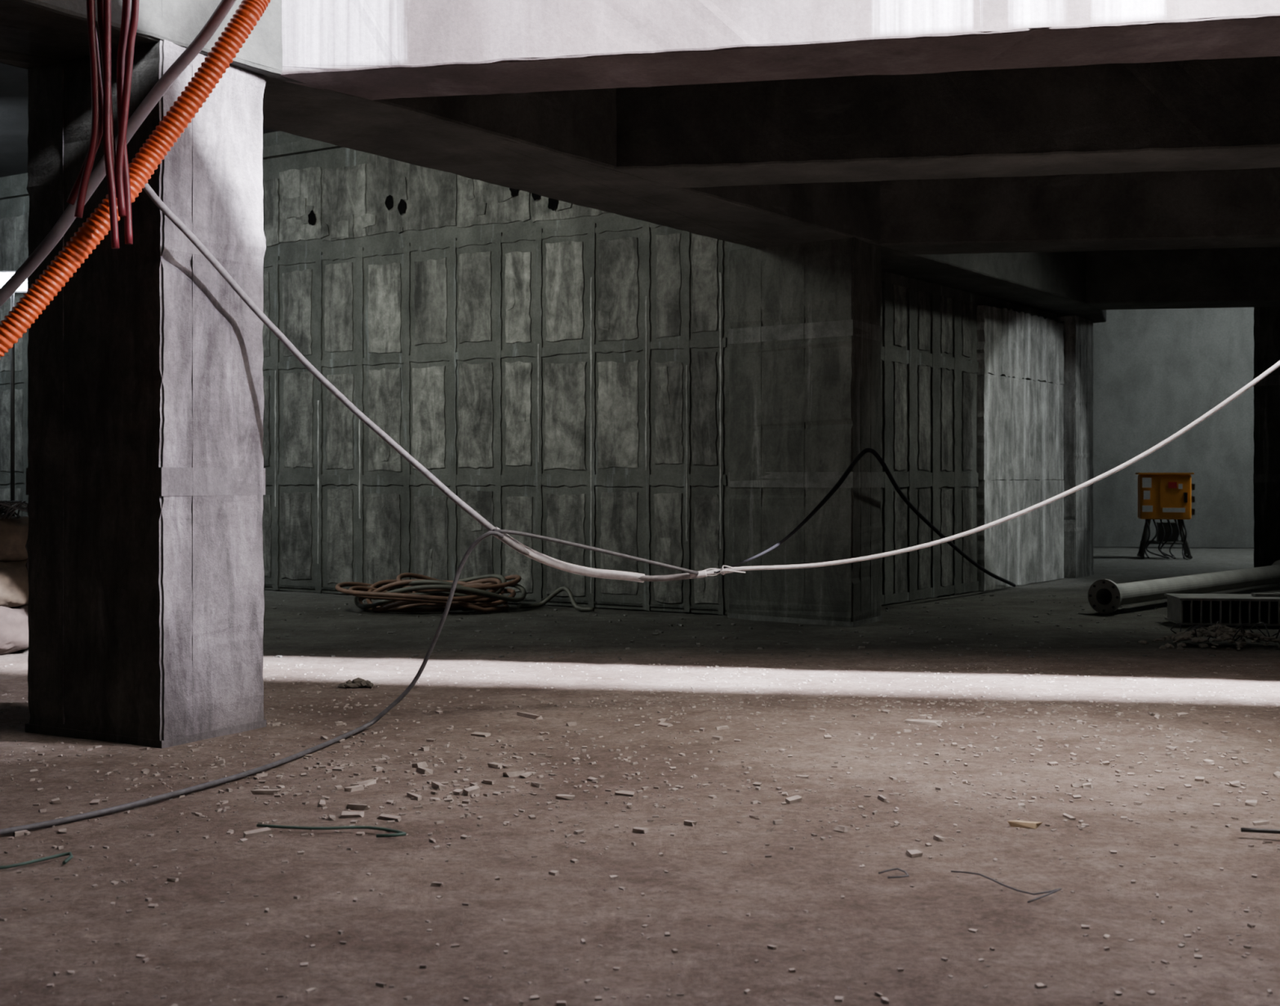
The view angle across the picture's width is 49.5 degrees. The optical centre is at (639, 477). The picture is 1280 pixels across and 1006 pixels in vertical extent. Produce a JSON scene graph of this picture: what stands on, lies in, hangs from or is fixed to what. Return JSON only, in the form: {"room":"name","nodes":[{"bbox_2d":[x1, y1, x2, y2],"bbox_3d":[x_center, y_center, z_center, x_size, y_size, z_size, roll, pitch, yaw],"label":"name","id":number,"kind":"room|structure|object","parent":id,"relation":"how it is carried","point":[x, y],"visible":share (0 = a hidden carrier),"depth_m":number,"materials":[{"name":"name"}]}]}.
{"room":"construction site","nodes":[
{"label":"construction site","id":0,"kind":"room"},
{"bbox_2d":[0,62,279,177],"bbox_3d":[1.000,-4.150,12.500,32.000,0.300,31.000,0,0,0],"label":"ceiling","id":1,"kind":"structure","parent":0,"point":[14,82],"depth_m":15.54,"materials":[{"name":"concrete"}]},
{"bbox_2d":[0,131,751,614],"bbox_3d":[-4.413,-1.346,16.407,12.768,5.308,0.580,0,0,30],"label":"wall","id":2,"kind":"structure","parent":0,"point":[561,368],"depth_m":14.62,"materials":[{"name":"concrete"}]},
{"bbox_2d":[0,546,1279,1005],"bbox_3d":[1.000,1.312,12.500,32.000,0.028,31.000,0,0,0],"label":"floor","id":3,"kind":"structure","parent":0,"point":[541,916],"depth_m":5.25,"materials":[{"name":"brown concrete"}]},
{"bbox_2d":[0,271,27,515],"bbox_3d":[-6.208,-0.395,13.998,0.780,3.389,0.894,0,0,0],"label":"floodlight","id":4,"kind":"object","parent":3,"relation":"on","point":[5,276],"visible":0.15,"depth_m":13.99,"materials":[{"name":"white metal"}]},
{"bbox_2d":[0,272,26,290],"bbox_3d":[-6.330,-1.980,14.030,0.260,0.180,0.030,0,0,0],"label":"lamp","id":5,"kind":"object","parent":4,"relation":"attached to","point":[4,277],"depth_m":14.01,"materials":[{"name":"white glass"}]},
{"bbox_2d":[0,500,28,654],"bbox_3d":[-5.242,0.758,10.503,1.628,1.171,0.973,0,0,29],"label":"sacks","id":6,"kind":"object","parent":3,"relation":"on","point":[14,530],"visible":0.73,"depth_m":10.24,"materials":[{"name":"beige fabric"}]},
{"bbox_2d":[0,851,73,869],"bbox_3d":[-2.101,1.288,4.610,0.410,0.016,0.104,0,0,-30],"label":"strap","id":7,"kind":"object","parent":3,"relation":"on","point":[69,853],"visible":1,"depth_m":4.67,"materials":[{"name":"plastic"}]},
{"bbox_2d":[0,0,236,306],"bbox_3d":[-2.741,-1.323,6.148,3.432,5.175,0.191,0,0,-14],"label":"conduit pipe","id":8,"kind":"object","parent":3,"relation":"on","point":[64,223],"visible":0.9,"depth_m":6.27,"materials":[{"name":"grey plastic"}]},
{"bbox_2d":[0,0,271,356],"bbox_3d":[-2.572,-1.325,6.038,3.640,5.186,0.187,0,0,-15],"label":"pipe","id":9,"kind":"object","parent":3,"relation":"on","point":[17,322],"visible":0.92,"depth_m":6.10,"materials":[{"name":"plastic"}]},
{"bbox_2d":[25,40,266,748],"bbox_3d":[-2.567,-0.400,7.231,1.238,3.460,1.093,0,0,0],"label":"concrete column","id":10,"kind":"structure","parent":3,"relation":"on","point":[145,471],"depth_m":6.95,"materials":[{"name":"grey concrete"}]},
{"bbox_2d":[0,0,1106,323],"bbox_3d":[0.005,-3.055,10.604,1.570,1.902,20.882,0,0,36],"label":"concrete girder","id":11,"kind":"object","parent":10,"relation":"on","point":[561,145],"visible":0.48,"depth_m":9.22,"materials":[{"name":"grey concrete"}]},
{"bbox_2d":[66,0,139,248],"bbox_3d":[-2.306,-2.438,5.950,0.330,2.923,0.092,0,0,0],"label":"bundle","id":12,"kind":"object","parent":11,"relation":"hanging from","point":[117,167],"visible":1,"depth_m":5.93,"materials":[{"name":"rubber"}]},
{"bbox_2d":[0,183,1279,835],"bbox_3d":[0.931,-0.416,10.651,7.156,3.443,11.718,0,0,0],"label":"hanging cable","id":13,"kind":"object","parent":11,"relation":"hanging from","point":[502,535],"visible":1,"depth_m":7.09,"materials":[{"name":"rubber"}]},
{"bbox_2d":[272,0,1279,100],"bbox_3d":[3.503,-3.200,6.481,11.002,2.212,2.583,0,0,0],"label":"concrete beam","id":14,"kind":"structure","parent":11,"relation":"attached to","point":[372,50],"depth_m":6.96,"materials":[{"name":"grey concrete"}]},
{"bbox_2d":[610,56,1279,187],"bbox_3d":[6.380,-3.055,8.821,13.250,1.902,2.641,0,0,0],"label":"concrete beam","id":15,"kind":"structure","parent":11,"relation":"attached to","point":[1218,113],"depth_m":9.22,"materials":[{"name":"grey concrete"}]},
{"bbox_2d":[879,167,1279,255],"bbox_3d":[7.480,-3.055,12.201,11.049,1.902,2.002,0,0,0],"label":"concrete beam","id":16,"kind":"structure","parent":11,"relation":"attached to","point":[1240,208],"depth_m":12.40,"materials":[{"name":"grey concrete"}]},
{"bbox_2d":[1085,247,1279,310],"bbox_3d":[9.154,-3.055,16.650,7.692,1.890,1.694,0,0,0],"label":"concrete beam","id":17,"kind":"structure","parent":11,"relation":"attached to","point":[1249,277],"depth_m":16.73,"materials":[{"name":"grey concrete"}]},
{"bbox_2d":[256,823,406,837],"bbox_3d":[-1.125,1.289,5.108,0.589,0.014,0.111,0,0,18],"label":"strap","id":18,"kind":"object","parent":3,"relation":"on","point":[398,833],"visible":1,"depth_m":5.10,"materials":[{"name":"plastic"}]},
{"bbox_2d":[335,572,595,612],"bbox_3d":[-1.717,1.133,13.703,2.553,0.348,1.247,0,0,0],"label":"coiled cable","id":19,"kind":"object","parent":3,"relation":"on","point":[397,595],"visible":0.99,"depth_m":13.45,"materials":[{"name":"brown rubber"}]},
{"bbox_2d":[0,594,1279,1005],"bbox_3d":[1.252,1.305,9.239,14.367,0.043,12.580,0,0,0],"label":"chips","id":20,"kind":"object","parent":3,"relation":"on","point":[474,788],"visible":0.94,"depth_m":6.07,"materials":[{"name":"beige concrete"}]},
{"bbox_2d":[727,236,882,626],"bbox_3d":[1.526,-0.400,12.884,1.420,3.460,1.408,0,0,0],"label":"concrete column","id":21,"kind":"structure","parent":3,"relation":"on","point":[805,331],"depth_m":12.55,"materials":[{"name":"grey concrete"}]},
{"bbox_2d":[338,620,1279,688],"bbox_3d":[1.654,1.233,9.974,7.510,0.194,0.932,0,0,-15],"label":"rubble","id":22,"kind":"object","parent":3,"relation":"on","point":[1226,633],"visible":1,"depth_m":10.70,"materials":[{"name":"grey concrete"}]},
{"bbox_2d":[878,867,909,878],"bbox_3d":[0.829,1.290,4.525,0.094,0.005,0.085,0,0,-26],"label":"wire offcut","id":23,"kind":"object","parent":3,"relation":"on","point":[893,868],"visible":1,"depth_m":4.53,"materials":[{"name":"grey metal"}]},
{"bbox_2d":[951,870,1061,902],"bbox_3d":[1.119,1.288,4.377,0.361,0.011,0.190,0,0,35],"label":"wire offcut","id":24,"kind":"object","parent":3,"relation":"on","point":[1051,891],"visible":1,"depth_m":4.33,"materials":[{"name":"grey rubber"}]},
{"bbox_2d":[1057,315,1093,577],"bbox_3d":[5.653,-0.400,18.698,1.031,3.460,1.240,0,0,0],"label":"concrete column","id":25,"kind":"structure","parent":3,"relation":"on","point":[1078,344],"depth_m":18.21,"materials":[{"name":"grey concrete"}]},
{"bbox_2d":[1135,472,1195,559],"bbox_3d":[8.495,0.610,22.417,0.870,1.380,0.763,0,0,14],"label":"box","id":26,"kind":"object","parent":3,"relation":"on","point":[1161,495],"visible":1,"depth_m":22.30,"materials":[{"name":"paint"}]},
{"bbox_2d":[1088,560,1279,613],"bbox_3d":[6.055,1.135,14.899,0.330,0.330,4.650,0,0,45],"label":"pipe","id":27,"kind":"object","parent":3,"relation":"on","point":[1105,596],"visible":1,"depth_m":14.18,"materials":[{"name":"paint"}]},
{"bbox_2d":[1164,593,1279,626],"bbox_3d":[5.750,1.173,12.300,2.000,0.235,0.500,0,0,6],"label":"grate","id":28,"kind":"object","parent":3,"relation":"on","point":[1230,609],"visible":0.96,"depth_m":12.21,"materials":[{"name":"grey metal"}]},
{"bbox_2d":[1251,591,1279,596],"bbox_3d":[6.001,1.038,12.333,1.109,0.030,0.281,0,0,-9],"label":"timber offcuts","id":29,"kind":"object","parent":28,"relation":"on","point":[1272,593],"visible":1,"depth_m":12.28,"materials":[{"name":"wood"}]},
{"bbox_2d":[1240,826,1279,833],"bbox_3d":[2.499,1.288,5.032,0.606,0.016,0.032,0,0,8],"label":"rod","id":30,"kind":"object","parent":3,"relation":"on","point":[1242,828],"visible":1,"depth_m":5.06,"materials":[{"name":"black metal"}]},
{"bbox_2d":[1253,306,1279,567],"bbox_3d":[9.148,-0.590,18.999,1.210,3.840,0.952,0,0,38],"label":"concrete column","id":31,"kind":"structure","parent":3,"relation":"on","point":[1266,475],"depth_m":18.90,"materials":[{"name":"grey concrete"}]},
{"bbox_2d":[880,271,1064,604],"bbox_3d":[3.471,-0.410,15.734,0.490,3.439,5.919,0,0,38],"label":"wall","id":32,"kind":"structure","parent":0,"point":[972,384],"depth_m":15.76,"materials":[{"name":"concrete"}]},
{"bbox_2d":[1093,306,1253,547],"bbox_3d":[11.500,-1.350,25.950,11.152,5.300,0.496,0,0,7],"label":"wall","id":33,"kind":"structure","parent":0,"point":[1157,371],"depth_m":25.88,"materials":[{"name":"concrete"}]}
]}

